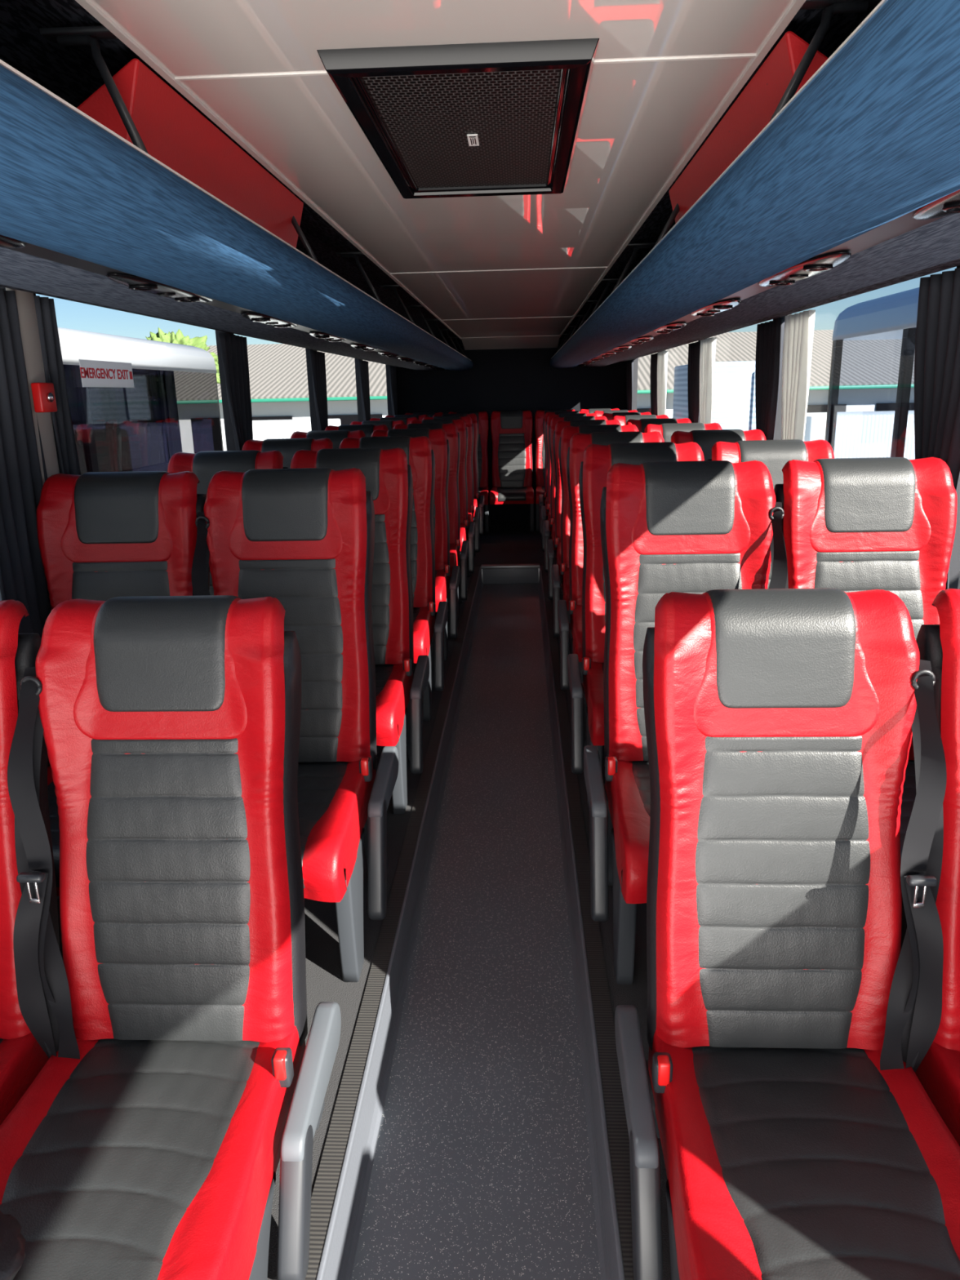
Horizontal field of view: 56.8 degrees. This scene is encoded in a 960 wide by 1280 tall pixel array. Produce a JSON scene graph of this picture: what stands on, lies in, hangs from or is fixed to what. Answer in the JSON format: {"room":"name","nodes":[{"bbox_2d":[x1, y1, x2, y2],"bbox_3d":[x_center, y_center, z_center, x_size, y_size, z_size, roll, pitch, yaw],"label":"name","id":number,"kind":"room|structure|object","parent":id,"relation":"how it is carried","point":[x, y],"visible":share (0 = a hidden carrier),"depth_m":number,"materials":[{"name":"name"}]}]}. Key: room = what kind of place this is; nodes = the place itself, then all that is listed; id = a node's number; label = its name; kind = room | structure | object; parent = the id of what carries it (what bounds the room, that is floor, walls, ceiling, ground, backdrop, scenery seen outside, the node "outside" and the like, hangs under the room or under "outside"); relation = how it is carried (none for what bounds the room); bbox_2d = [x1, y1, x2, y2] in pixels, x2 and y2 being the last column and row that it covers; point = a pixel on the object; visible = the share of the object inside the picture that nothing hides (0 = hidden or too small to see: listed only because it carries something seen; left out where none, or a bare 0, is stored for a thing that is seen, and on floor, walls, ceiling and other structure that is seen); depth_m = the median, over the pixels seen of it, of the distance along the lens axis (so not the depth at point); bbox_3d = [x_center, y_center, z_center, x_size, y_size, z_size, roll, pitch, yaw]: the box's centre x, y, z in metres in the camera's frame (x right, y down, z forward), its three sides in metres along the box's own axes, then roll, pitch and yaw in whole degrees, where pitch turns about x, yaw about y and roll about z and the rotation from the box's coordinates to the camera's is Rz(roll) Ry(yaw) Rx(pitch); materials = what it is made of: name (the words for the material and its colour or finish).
{"room":"vehicle interior","nodes":[
{"label":"vehicle interior","id":0,"kind":"room"},
{"bbox_2d":[0,286,394,900],"bbox_3d":[-1.078,-0.577,3.759,0.070,2.020,10.850,-1,16,3],"label":"wall","id":1,"kind":"structure","parent":0,"point":[230,443],"depth_m":5.36,"materials":[{"name":"black plastic"}]},
{"bbox_2d":[0,288,51,639],"bbox_3d":[-1.125,-0.370,2.147,0.033,0.910,0.301,-1,16,3],"label":"curtain","id":2,"kind":"object","parent":1,"relation":"hanging from","point":[23,580],"visible":0.68,"depth_m":2.15,"materials":[{"name":"grey fabric"}]},
{"bbox_2d":[5,287,59,484],"bbox_3d":[-1.127,-0.441,2.308,0.020,0.900,0.100,-1,16,3],"label":"trim","id":3,"kind":"structure","parent":1,"relation":"attached to","point":[29,332],"depth_m":2.24,"materials":[{"name":"grey plastic"}]},
{"bbox_2d":[31,382,57,412],"bbox_3d":[-1.097,-0.613,2.243,0.033,0.072,0.072,-1,16,3],"label":"alarm box","id":4,"kind":"object","parent":1,"relation":"attached to","point":[43,393],"visible":1,"depth_m":2.22,"materials":[{"name":"red plastic"}]},
{"bbox_2d":[33,295,80,475],"bbox_3d":[-1.114,-0.443,2.407,0.035,0.910,0.111,-2,16,-1],"label":"curtain","id":5,"kind":"object","parent":1,"relation":"hanging from","point":[64,438],"visible":0.51,"depth_m":2.34,"materials":[{"name":"grey fabric"}]},
{"bbox_2d":[217,332,253,450],"bbox_3d":[-1.044,-0.870,3.931,0.033,0.910,0.360,-1,16,3],"label":"curtain","id":6,"kind":"object","parent":1,"relation":"hanging from","point":[233,348],"visible":0.54,"depth_m":3.83,"materials":[{"name":"grey fabric"}]},
{"bbox_2d":[309,350,328,431],"bbox_3d":[-0.973,-1.311,5.509,0.033,0.910,0.360,-1,16,3],"label":"curtain","id":7,"kind":"object","parent":1,"relation":"hanging from","point":[317,358],"visible":0.48,"depth_m":5.40,"materials":[{"name":"grey fabric"}]},
{"bbox_2d":[358,360,370,421],"bbox_3d":[-0.901,-1.752,7.087,0.033,0.910,0.360,-1,16,3],"label":"curtain","id":8,"kind":"object","parent":1,"relation":"hanging from","point":[363,365],"visible":0.52,"depth_m":6.97,"materials":[{"name":"grey fabric"}]},
{"bbox_3d":[-1.118,-0.687,3.133,0.004,0.910,1.540,-1,16,3],"label":"window","id":9,"kind":"structure","parent":1,"relation":"in","visible":0},
{"bbox_2d":[78,359,134,387],"bbox_3d":[-1.130,-0.807,2.697,0.003,0.076,0.354,-1,16,3],"label":"sticker","id":10,"kind":"object","parent":9,"relation":"attached to","point":[94,373],"visible":1,"depth_m":2.68,"materials":[{"name":"white"}]},
{"bbox_2d":[0,0,459,338],"bbox_3d":[-0.731,-1.392,3.516,0.682,0.265,10.850,-1,16,3],"label":"overhead rack interior","id":11,"kind":"structure","parent":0,"point":[71,73],"depth_m":1.48,"materials":[{"name":"red plastic"}]},
{"bbox_2d":[0,25,473,371],"bbox_3d":[-0.651,-1.479,4.033,0.740,0.296,9.700,-1,16,3],"label":"luggage rack","id":12,"kind":"object","parent":11,"relation":"attached to","point":[128,198],"visible":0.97,"depth_m":1.45,"materials":[{"name":"blue fabric"}]},
{"bbox_2d":[0,284,400,367],"bbox_3d":[-0.660,-1.384,4.060,0.710,0.035,9.700,-1,16,3],"label":"shelf","id":13,"kind":"object","parent":12,"relation":"attached to","point":[216,305],"depth_m":2.95,"materials":[{"name":"grey fabric"}]},
{"bbox_2d":[89,0,794,337],"bbox_3d":[0.052,-1.395,3.167,0.904,0.012,10.244,-1,16,3],"label":"ceiling","id":14,"kind":"structure","parent":0,"point":[640,121],"depth_m":1.61,"materials":[{"name":"white plastic"}]},
{"bbox_2d":[75,0,462,340],"bbox_3d":[-0.390,-1.470,3.478,0.012,0.020,10.850,-1,16,3],"label":"trim","id":15,"kind":"structure","parent":14,"relation":"attached to","point":[87,5],"depth_m":1.55,"materials":[{"name":"white plastic"}]},
{"bbox_2d":[316,38,599,199],"bbox_3d":[-0.013,-0.972,1.727,0.410,0.027,0.915,-1,16,3],"label":"ceiling vent","id":16,"kind":"object","parent":14,"relation":"in","point":[486,118],"visible":1,"depth_m":1.53,"materials":[{"name":"black"}]},
{"bbox_2d":[362,69,559,188],"bbox_3d":[-0.013,-0.975,1.726,0.310,0.004,0.815,-1,16,3],"label":"grille","id":17,"kind":"object","parent":16,"relation":"attached to","point":[486,130],"depth_m":1.64,"materials":[{"name":"black metal"}]},
{"bbox_2d":[174,54,756,80],"bbox_3d":[-0.029,-0.888,1.374,0.904,0.006,0.008,-1,16,3],"label":"trim","id":18,"kind":"structure","parent":14,"relation":"attached to","point":[736,56],"depth_m":1.36,"materials":[{"name":"white plastic"}]},
{"bbox_2d":[351,583,600,1279],"bbox_3d":[0.051,0.709,2.743,0.420,0.040,8.300,-1,16,3],"label":"floor","id":19,"kind":"structure","parent":0,"point":[481,1170],"depth_m":2.01,"materials":[{"name":"carpet"}]},
{"bbox_2d":[57,520,906,1279],"bbox_3d":[0.106,0.303,3.952,2.380,0.170,10.850,-1,16,3],"label":"floor","id":20,"kind":"structure","parent":0,"point":[507,541],"depth_m":2.13,"materials":[{"name":"grey carpet"}]},
{"bbox_2d":[0,599,59,1124],"bbox_3d":[-0.946,0.477,1.311,0.416,0.958,0.701,-1,16,3],"label":"chair","id":21,"kind":"object","parent":20,"relation":"on","point":[22,1058],"visible":0.47,"depth_m":1.45,"materials":[{"name":"red leather"}]},
{"bbox_2d":[0,1032,48,1124],"bbox_3d":[-0.943,0.773,1.307,0.412,0.117,0.534,-1,16,3],"label":"seat cushion","id":22,"kind":"object","parent":21,"relation":"on","point":[22,1058],"depth_m":1.44,"materials":[{"name":"red leather"}]},
{"bbox_2d":[35,471,209,896],"bbox_3d":[-0.896,0.188,2.085,0.416,1.098,0.701,-1,16,3],"label":"chair","id":23,"kind":"object","parent":20,"relation":"on","point":[102,535],"visible":0.37,"depth_m":2.19,"materials":[{"name":"red leather"}]},
{"bbox_2d":[47,764,59,896],"bbox_3d":[-0.895,0.416,2.062,0.412,0.117,0.534,-1,16,3],"label":"seat cushion","id":24,"kind":"object","parent":23,"relation":"on","point":[53,807],"depth_m":1.94,"materials":[{"name":"red leather"}]},
{"bbox_2d":[0,595,341,1279],"bbox_3d":[-0.496,0.473,1.290,0.469,0.958,0.701,-1,16,3],"label":"chair","id":25,"kind":"object","parent":20,"relation":"on","point":[173,1087],"visible":1,"depth_m":1.41,"materials":[{"name":"grey leather"}]},
{"bbox_2d":[0,1210,25,1279],"bbox_3d":[-0.630,0.741,1.026,0.197,0.100,0.192,-1,16,3],"label":"jacket","id":26,"kind":"object","parent":25,"relation":"on","point":[12,1242],"visible":1,"depth_m":1.04,"materials":[{"name":"black fabric"}]},
{"bbox_2d":[0,1026,305,1279],"bbox_3d":[-0.509,0.769,1.286,0.412,0.117,0.534,-1,16,3],"label":"seat cushion","id":27,"kind":"object","parent":25,"relation":"on","point":[131,1154],"depth_m":1.26,"materials":[{"name":"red leather"}]},
{"bbox_2d":[167,449,288,595],"bbox_3d":[-0.860,-0.034,2.879,0.416,1.098,0.701,-1,16,3],"label":"chair","id":28,"kind":"object","parent":20,"relation":"on","point":[204,464],"visible":0.1,"depth_m":2.98,"materials":[{"name":"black leather"}]},
{"bbox_2d":[241,438,333,468],"bbox_3d":[-0.824,-0.256,3.673,0.416,1.098,0.701,-1,16,3],"label":"chair","id":29,"kind":"object","parent":20,"relation":"on","point":[287,447],"visible":0.04,"depth_m":3.78,"materials":[{"name":"black leather"}]},
{"bbox_2d":[191,467,398,982],"bbox_3d":[-0.461,0.184,2.064,0.469,1.098,0.701,-1,16,3],"label":"chair","id":30,"kind":"object","parent":20,"relation":"on","point":[304,539],"visible":0.59,"depth_m":2.17,"materials":[{"name":"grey leather"}]},
{"bbox_2d":[302,755,376,902],"bbox_3d":[-0.476,0.412,2.042,0.412,0.117,0.534,-1,16,3],"label":"seat cushion","id":31,"kind":"object","parent":30,"relation":"on","point":[337,793],"depth_m":1.96,"materials":[{"name":"red leather"}]},
{"bbox_2d":[290,430,364,448],"bbox_3d":[-0.788,-0.478,4.467,0.416,1.098,0.701,-1,16,3],"label":"chair","id":32,"kind":"object","parent":20,"relation":"on","point":[336,437],"visible":0.02,"depth_m":4.57,"materials":[{"name":"black leather"}]},
{"bbox_2d":[324,424,388,436],"bbox_3d":[-0.752,-0.700,5.260,0.416,1.098,0.701,-1,16,3],"label":"chair","id":33,"kind":"object","parent":20,"relation":"on","point":[368,429],"visible":0.03,"depth_m":5.37,"materials":[{"name":"black leather"}]},
{"bbox_2d":[289,447,429,813],"bbox_3d":[-0.425,-0.038,2.858,0.469,1.098,0.701,-1,16,3],"label":"chair","id":34,"kind":"object","parent":20,"relation":"on","point":[399,695],"visible":0.3,"depth_m":2.96,"materials":[{"name":"red leather"}]},
{"bbox_2d":[376,662,413,746],"bbox_3d":[-0.440,0.190,2.836,0.412,0.117,0.534,-1,16,3],"label":"seat cushion","id":35,"kind":"object","parent":34,"relation":"on","point":[394,681],"depth_m":2.73,"materials":[{"name":"red leather"}]},
{"bbox_2d":[305,566,479,1279],"bbox_3d":[-0.199,0.575,2.716,0.040,0.024,8.300,-1,16,3],"label":"trim","id":36,"kind":"structure","parent":20,"relation":"attached to","point":[322,1198],"depth_m":1.89,"materials":[{"name":"grey metal"}]},
{"bbox_2d":[338,435,448,720],"bbox_3d":[-0.389,-0.260,3.652,0.469,1.098,0.701,-1,16,3],"label":"chair","id":37,"kind":"object","parent":20,"relation":"on","point":[428,632],"visible":0.29,"depth_m":3.76,"materials":[{"name":"red leather"}]},
{"bbox_2d":[413,606,435,663],"bbox_3d":[-0.403,-0.032,3.630,0.412,0.117,0.534,-1,16,3],"label":"seat cushion","id":38,"kind":"object","parent":37,"relation":"on","point":[424,617],"depth_m":3.53,"materials":[{"name":"red leather"}]},
{"bbox_2d":[315,566,483,1279],"bbox_3d":[-0.167,0.641,2.733,0.025,0.146,8.300,-1,16,3],"label":"trim","id":39,"kind":"structure","parent":20,"relation":"attached to","point":[341,1258],"depth_m":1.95,"materials":[{"name":"grey plastic"}]},
{"bbox_2d":[370,428,460,661],"bbox_3d":[-0.353,-0.482,4.446,0.469,1.098,0.701,-1,16,3],"label":"chair","id":40,"kind":"object","parent":20,"relation":"on","point":[446,589],"visible":0.15,"depth_m":4.55,"materials":[{"name":"red leather"}]},
{"bbox_2d":[435,568,449,612],"bbox_3d":[-0.367,-0.254,4.423,0.412,0.117,0.534,-1,16,3],"label":"seat cushion","id":41,"kind":"object","parent":40,"relation":"on","point":[442,575],"depth_m":4.33,"materials":[{"name":"red leather"}]},
{"bbox_2d":[393,422,468,617],"bbox_3d":[-0.317,-0.704,5.239,0.469,1.098,0.701,-1,16,3],"label":"chair","id":42,"kind":"object","parent":20,"relation":"on","point":[452,434],"visible":0.14,"depth_m":5.35,"materials":[{"name":"red leather"}]},
{"bbox_2d":[449,542,459,577],"bbox_3d":[-0.331,-0.476,5.217,0.412,0.117,0.534,-1,16,3],"label":"seat cushion","id":43,"kind":"object","parent":42,"relation":"on","point":[454,547],"depth_m":5.10,"materials":[{"name":"red leather"}]},
{"bbox_2d":[409,418,475,577],"bbox_3d":[-0.281,-0.926,6.033,0.469,1.098,0.701,-1,16,3],"label":"chair","id":44,"kind":"object","parent":20,"relation":"on","point":[460,424],"visible":0.13,"depth_m":6.14,"materials":[{"name":"red leather"}]},
{"bbox_2d":[422,415,479,556],"bbox_3d":[-0.244,-1.148,6.827,0.469,1.098,0.701,-1,16,3],"label":"chair","id":45,"kind":"object","parent":20,"relation":"on","point":[468,420],"visible":0.09,"depth_m":6.94,"materials":[{"name":"red leather"}]},
{"bbox_2d":[432,413,484,539],"bbox_3d":[-0.208,-1.371,7.621,0.469,1.098,0.701,-1,16,3],"label":"chair","id":46,"kind":"object","parent":20,"relation":"on","point":[475,468],"visible":0.11,"depth_m":7.73,"materials":[{"name":"red leather"}]},
{"bbox_2d":[448,411,490,533],"bbox_3d":[-0.120,-1.593,8.412,0.416,1.098,0.701,-1,16,3],"label":"chair","id":47,"kind":"object","parent":20,"relation":"on","point":[482,418],"visible":0.3,"depth_m":8.53,"materials":[{"name":"red leather"}]},
{"bbox_2d":[480,564,539,583],"bbox_3d":[0.232,-0.499,6.723,0.444,0.142,0.055,-1,16,3],"label":"step","id":48,"kind":"structure","parent":20,"relation":"on","point":[497,573],"depth_m":6.71,"materials":[{"name":"grey plastic"}]},
{"bbox_2d":[489,409,534,532],"bbox_3d":[0.302,-1.597,8.392,0.416,1.098,0.701,-1,16,3],"label":"chair","id":49,"kind":"object","parent":20,"relation":"on","point":[511,431],"visible":1,"depth_m":8.51,"materials":[{"name":"black leather"}]},
{"bbox_2d":[489,485,534,504],"bbox_3d":[0.303,-1.369,8.368,0.412,0.117,0.534,-1,16,3],"label":"seat cushion","id":50,"kind":"object","parent":49,"relation":"on","point":[499,495],"depth_m":8.14,"materials":[{"name":"red leather"}]},
{"bbox_2d":[533,408,574,532],"bbox_3d":[0.723,-1.601,8.371,0.416,1.098,0.701,-1,16,3],"label":"chair","id":51,"kind":"object","parent":20,"relation":"on","point":[539,418],"visible":0.16,"depth_m":8.49,"materials":[{"name":"red leather"}]},
{"bbox_2d":[538,410,589,534],"bbox_3d":[0.740,-1.379,7.575,0.469,1.098,0.701,-1,16,3],"label":"chair","id":52,"kind":"object","parent":20,"relation":"on","point":[540,496],"visible":0.14,"depth_m":7.69,"materials":[{"name":"red leather"}]},
{"bbox_2d":[541,413,597,551],"bbox_3d":[0.704,-1.157,6.781,0.469,1.098,0.701,-1,16,3],"label":"chair","id":53,"kind":"object","parent":20,"relation":"on","point":[544,517],"visible":0.14,"depth_m":6.89,"materials":[{"name":"red leather"}]},
{"bbox_2d":[543,415,607,572],"bbox_3d":[0.668,-0.935,5.987,0.469,1.098,0.701,-1,16,3],"label":"chair","id":54,"kind":"object","parent":20,"relation":"on","point":[552,428],"visible":0.09,"depth_m":6.10,"materials":[{"name":"red leather"}]},
{"bbox_2d":[537,565,625,1279],"bbox_3d":[0.267,0.637,2.712,0.025,0.146,8.300,-1,16,3],"label":"trim","id":55,"kind":"structure","parent":20,"relation":"attached to","point":[606,1243],"depth_m":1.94,"materials":[{"name":"grey plastic"}]},
{"bbox_2d":[546,419,621,599],"bbox_3d":[0.631,-0.713,5.194,0.469,1.098,0.701,-1,16,3],"label":"chair","id":56,"kind":"object","parent":20,"relation":"on","point":[560,424],"visible":0.12,"depth_m":5.31,"materials":[{"name":"red leather"}]},
{"bbox_2d":[541,565,634,1279],"bbox_3d":[0.296,0.570,2.692,0.040,0.024,8.300,-1,16,3],"label":"trim","id":57,"kind":"structure","parent":20,"relation":"attached to","point":[615,1117],"depth_m":1.90,"materials":[{"name":"grey metal"}]},
{"bbox_2d":[551,424,638,636],"bbox_3d":[0.595,-0.491,4.400,0.469,1.098,0.701,-1,16,3],"label":"chair","id":58,"kind":"object","parent":20,"relation":"on","point":[560,591],"visible":0.17,"depth_m":4.51,"materials":[{"name":"red leather"}]},
{"bbox_2d":[561,567,569,610],"bbox_3d":[0.612,-0.263,4.376,0.412,0.117,0.534,-1,16,3],"label":"seat cushion","id":59,"kind":"object","parent":58,"relation":"on","point":[565,571],"depth_m":4.25,"materials":[{"name":"red leather"}]},
{"bbox_2d":[557,431,664,690],"bbox_3d":[0.559,-0.269,3.606,0.469,1.098,0.701,-1,16,3],"label":"chair","id":60,"kind":"object","parent":20,"relation":"on","point":[571,634],"visible":0.08,"depth_m":3.71,"materials":[{"name":"red leather"}]},
{"bbox_2d":[570,604,582,662],"bbox_3d":[0.576,-0.041,3.583,0.412,0.117,0.534,-1,16,3],"label":"seat cushion","id":61,"kind":"object","parent":60,"relation":"on","point":[575,610],"depth_m":3.46,"materials":[{"name":"red leather"}]},
{"bbox_2d":[567,441,704,813],"bbox_3d":[0.523,-0.047,2.813,0.469,1.098,0.701,-1,16,3],"label":"chair","id":62,"kind":"object","parent":20,"relation":"on","point":[587,698],"visible":0.16,"depth_m":2.92,"materials":[{"name":"red leather"}]},
{"bbox_2d":[583,661,604,745],"bbox_3d":[0.539,0.181,2.789,0.412,0.117,0.534,-1,16,3],"label":"seat cushion","id":63,"kind":"object","parent":62,"relation":"on","point":[593,695],"depth_m":2.67,"materials":[{"name":"red leather"}]},
{"bbox_2d":[626,417,691,432],"bbox_3d":[1.066,-0.717,5.173,0.416,1.098,0.701,-1,16,3],"label":"chair","id":64,"kind":"object","parent":20,"relation":"on","point":[641,424],"visible":0.02,"depth_m":5.28,"materials":[{"name":"red leather"}]},
{"bbox_2d":[644,422,722,442],"bbox_3d":[1.030,-0.495,4.379,0.416,1.098,0.701,-1,16,3],"label":"chair","id":65,"kind":"object","parent":20,"relation":"on","point":[666,430],"visible":0.07,"depth_m":4.49,"materials":[{"name":"red leather"}]},
{"bbox_2d":[583,460,788,984],"bbox_3d":[0.487,0.175,2.019,0.469,1.098,0.701,-1,16,3],"label":"chair","id":66,"kind":"object","parent":20,"relation":"on","point":[700,527],"visible":0.52,"depth_m":2.12,"materials":[{"name":"red leather"}]},
{"bbox_2d":[604,755,650,903],"bbox_3d":[0.503,0.403,1.995,0.412,0.117,0.534,-1,16,3],"label":"seat cushion","id":67,"kind":"object","parent":66,"relation":"on","point":[627,784],"depth_m":1.92,"materials":[{"name":"red leather"}]},
{"bbox_2d":[671,429,766,460],"bbox_3d":[0.994,-0.273,3.585,0.416,1.098,0.701,-1,16,3],"label":"chair","id":68,"kind":"object","parent":20,"relation":"on","point":[705,439],"visible":0.09,"depth_m":3.69,"materials":[{"name":"black leather"}]},
{"bbox_2d":[706,439,834,588],"bbox_3d":[0.958,-0.051,2.792,0.416,1.098,0.701,-1,16,3],"label":"chair","id":69,"kind":"object","parent":20,"relation":"on","point":[774,454],"visible":0.05,"depth_m":2.89,"materials":[{"name":"red leather"}]},
{"bbox_2d":[614,588,959,1279],"bbox_3d":[0.452,0.465,1.244,0.469,0.958,0.701,-1,16,3],"label":"chair","id":70,"kind":"object","parent":20,"relation":"on","point":[790,1028],"visible":1,"depth_m":1.37,"materials":[{"name":"red leather"}]},
{"bbox_2d":[648,1030,959,1279],"bbox_3d":[0.470,0.760,1.239,0.412,0.117,0.534,-1,16,3],"label":"seat cushion","id":71,"kind":"object","parent":70,"relation":"on","point":[785,1158],"depth_m":1.22,"materials":[{"name":"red leather"}]},
{"bbox_2d":[773,457,957,900],"bbox_3d":[0.922,0.171,1.998,0.416,1.098,0.701,-1,16,3],"label":"chair","id":72,"kind":"object","parent":20,"relation":"on","point":[886,523],"visible":0.41,"depth_m":2.10,"materials":[{"name":"red leather"}]},
{"bbox_2d":[915,588,959,1146],"bbox_3d":[0.902,0.460,1.222,0.416,0.958,0.701,-1,16,3],"label":"chair","id":73,"kind":"object","parent":20,"relation":"on","point":[938,1073],"visible":0.51,"depth_m":1.38,"materials":[{"name":"red leather"}]},
{"bbox_2d":[915,1041,959,1146],"bbox_3d":[0.905,0.756,1.218,0.412,0.117,0.534,-1,16,3],"label":"seat cushion","id":74,"kind":"object","parent":73,"relation":"on","point":[938,1073],"depth_m":1.38,"materials":[{"name":"red leather"}]},
{"bbox_2d":[461,335,559,350],"bbox_3d":[0.291,-2.814,8.399,0.904,0.093,0.596,-1,16,3],"label":"ceiling","id":75,"kind":"structure","parent":0,"point":[548,341],"depth_m":8.38,"materials":[{"name":"white plastic"}]},
{"bbox_2d":[395,334,627,520],"bbox_3d":[0.324,-2.052,8.937,2.400,2.020,0.070,-1,16,3],"label":"wall","id":76,"kind":"structure","parent":0,"point":[509,379],"depth_m":8.78,"materials":[{"name":"black carpet"}]},
{"bbox_2d":[559,0,805,337],"bbox_3d":[0.521,-1.479,3.434,0.012,0.020,10.850,-1,16,3],"label":"trim","id":77,"kind":"structure","parent":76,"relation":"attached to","point":[796,5],"depth_m":1.61,"materials":[{"name":"white plastic"}]},
{"bbox_2d":[560,6,875,336],"bbox_3d":[0.865,-1.406,3.439,0.682,0.265,10.850,-1,16,3],"label":"overhead rack interior","id":78,"kind":"structure","parent":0,"point":[805,24],"depth_m":2.03,"materials":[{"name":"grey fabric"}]},
{"bbox_2d":[549,0,959,368],"bbox_3d":[0.834,-1.493,3.962,0.740,0.296,9.700,-1,16,3],"label":"luggage rack","id":79,"kind":"object","parent":78,"relation":"attached to","point":[825,180],"visible":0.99,"depth_m":1.25,"materials":[{"name":"blue fabric"}]},
{"bbox_2d":[620,258,959,361],"bbox_3d":[0.848,-1.398,3.988,0.710,0.035,9.700,-1,16,3],"label":"shelf","id":80,"kind":"object","parent":79,"relation":"attached to","point":[754,291],"depth_m":2.62,"materials":[{"name":"grey fabric"}]},
{"bbox_2d":[629,265,959,589],"bbox_3d":[1.249,-0.598,3.647,0.070,2.020,10.850,-1,16,3],"label":"wall","id":81,"kind":"structure","parent":0,"point":[954,563],"depth_m":2.27,"materials":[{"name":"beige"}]},
{"bbox_2d":[626,360,633,410],"bbox_3d":[1.441,-2.217,8.565,0.033,0.910,0.360,-1,16,3],"label":"curtain","id":82,"kind":"object","parent":81,"relation":"hanging from","point":[629,371],"visible":0.45,"depth_m":8.44,"materials":[{"name":"grey fabric"}]},
{"bbox_2d":[650,352,657,415],"bbox_3d":[1.369,-1.773,6.978,0.033,0.910,0.360,-1,16,3],"label":"curtain","id":83,"kind":"object","parent":81,"relation":"hanging from","point":[653,357],"visible":0.35,"depth_m":6.91,"materials":[{"name":"grey fabric"}]},
{"bbox_2d":[657,351,667,415],"bbox_3d":[1.353,-1.677,6.632,0.044,0.910,0.281,-1,16,3],"label":"curtain","id":84,"kind":"object","parent":81,"relation":"hanging from","point":[662,358],"visible":0.51,"depth_m":6.51,"materials":[{"name":"white fabric"}]},
{"bbox_2d":[687,341,700,422],"bbox_3d":[1.297,-1.332,5.400,0.033,0.910,0.360,-1,16,3],"label":"curtain","id":85,"kind":"object","parent":81,"relation":"hanging from","point":[694,348],"visible":0.48,"depth_m":5.32,"materials":[{"name":"grey fabric"}]},
{"bbox_2d":[699,337,716,423],"bbox_3d":[1.281,-1.235,5.054,0.044,0.910,0.281,-1,16,3],"label":"curtain","id":86,"kind":"object","parent":81,"relation":"hanging from","point":[708,346],"visible":0.55,"depth_m":4.94,"materials":[{"name":"white fabric"}]},
{"bbox_2d":[755,317,784,439],"bbox_3d":[1.225,-0.890,3.822,0.033,0.910,0.360,-1,16,3],"label":"curtain","id":87,"kind":"object","parent":81,"relation":"hanging from","point":[770,335],"visible":0.5,"depth_m":3.73,"materials":[{"name":"grey fabric"}]},
{"bbox_2d":[781,309,815,440],"bbox_3d":[1.208,-0.783,3.438,0.044,0.910,0.281,-1,16,3],"label":"curtain","id":88,"kind":"object","parent":81,"relation":"hanging from","point":[798,333],"visible":0.45,"depth_m":3.34,"materials":[{"name":"white fabric"}]},
{"bbox_2d":[914,267,959,589],"bbox_3d":[1.153,-0.449,2.244,0.033,0.910,0.360,-1,16,3],"label":"curtain","id":89,"kind":"object","parent":81,"relation":"hanging from","point":[937,340],"visible":0.39,"depth_m":2.21,"materials":[{"name":"grey fabric"}]},
{"label":"outside","id":90,"kind":"structure","parent":0,"visible":0},
{"bbox_3d":[1.065,-4.224,24.755,120.000,0.100,110.000,-1,16,3],"label":"ground","id":91,"kind":"structure","parent":90,"visible":0},
{"bbox_2d":[0,327,223,600],"bbox_3d":[-3.439,0.623,1.994,2.300,2.980,11.200,-1,16,3],"label":"coach","id":92,"kind":"object","parent":91,"relation":"on","point":[172,406],"visible":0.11,"depth_m":5.62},
{"bbox_2d":[145,327,220,383],"bbox_3d":[-6.508,-4.669,19.337,2.075,4.016,2.085,-1,16,3],"label":"tree","id":93,"kind":"object","parent":91,"relation":"on","point":[179,338],"visible":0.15,"depth_m":18.81,"materials":[{"name":"green plant"}]},
{"bbox_2d":[221,418,340,450],"bbox_3d":[-4.970,-2.695,15.567,4.800,2.150,2.230,-1,16,3],"label":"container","id":94,"kind":"object","parent":91,"relation":"on","point":[263,430],"visible":0.04,"depth_m":14.19,"materials":[{"name":"white metal"}]},
{"bbox_2d":[206,329,915,425],"bbox_3d":[2.036,-6.412,24.559,34.000,4.177,7.786,-1,16,3],"label":"shed","id":95,"kind":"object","parent":91,"relation":"on","point":[277,372],"visible":0.06,"depth_m":22.14,"materials":[{"name":"grey paint"}]},
{"bbox_2d":[672,360,755,431],"bbox_3d":[3.967,-2.870,14.072,1.500,2.900,2.230,-1,16,3],"label":"container","id":96,"kind":"object","parent":91,"relation":"on","point":[734,388],"visible":0.24,"depth_m":12.78,"materials":[{"name":"white metal"}]},
{"bbox_2d":[804,410,915,459],"bbox_3d":[9.058,-3.045,15.870,7.000,2.050,2.230,-1,16,3],"label":"container","id":97,"kind":"object","parent":91,"relation":"on","point":[858,434],"visible":0.19,"depth_m":14.78,"materials":[{"name":"white metal"}]},
{"bbox_2d":[824,287,959,589],"bbox_3d":[3.650,0.009,3.266,2.250,3.170,7.800,-1,16,3],"label":"coach","id":98,"kind":"object","parent":91,"relation":"on","point":[894,316],"visible":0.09,"depth_m":5.80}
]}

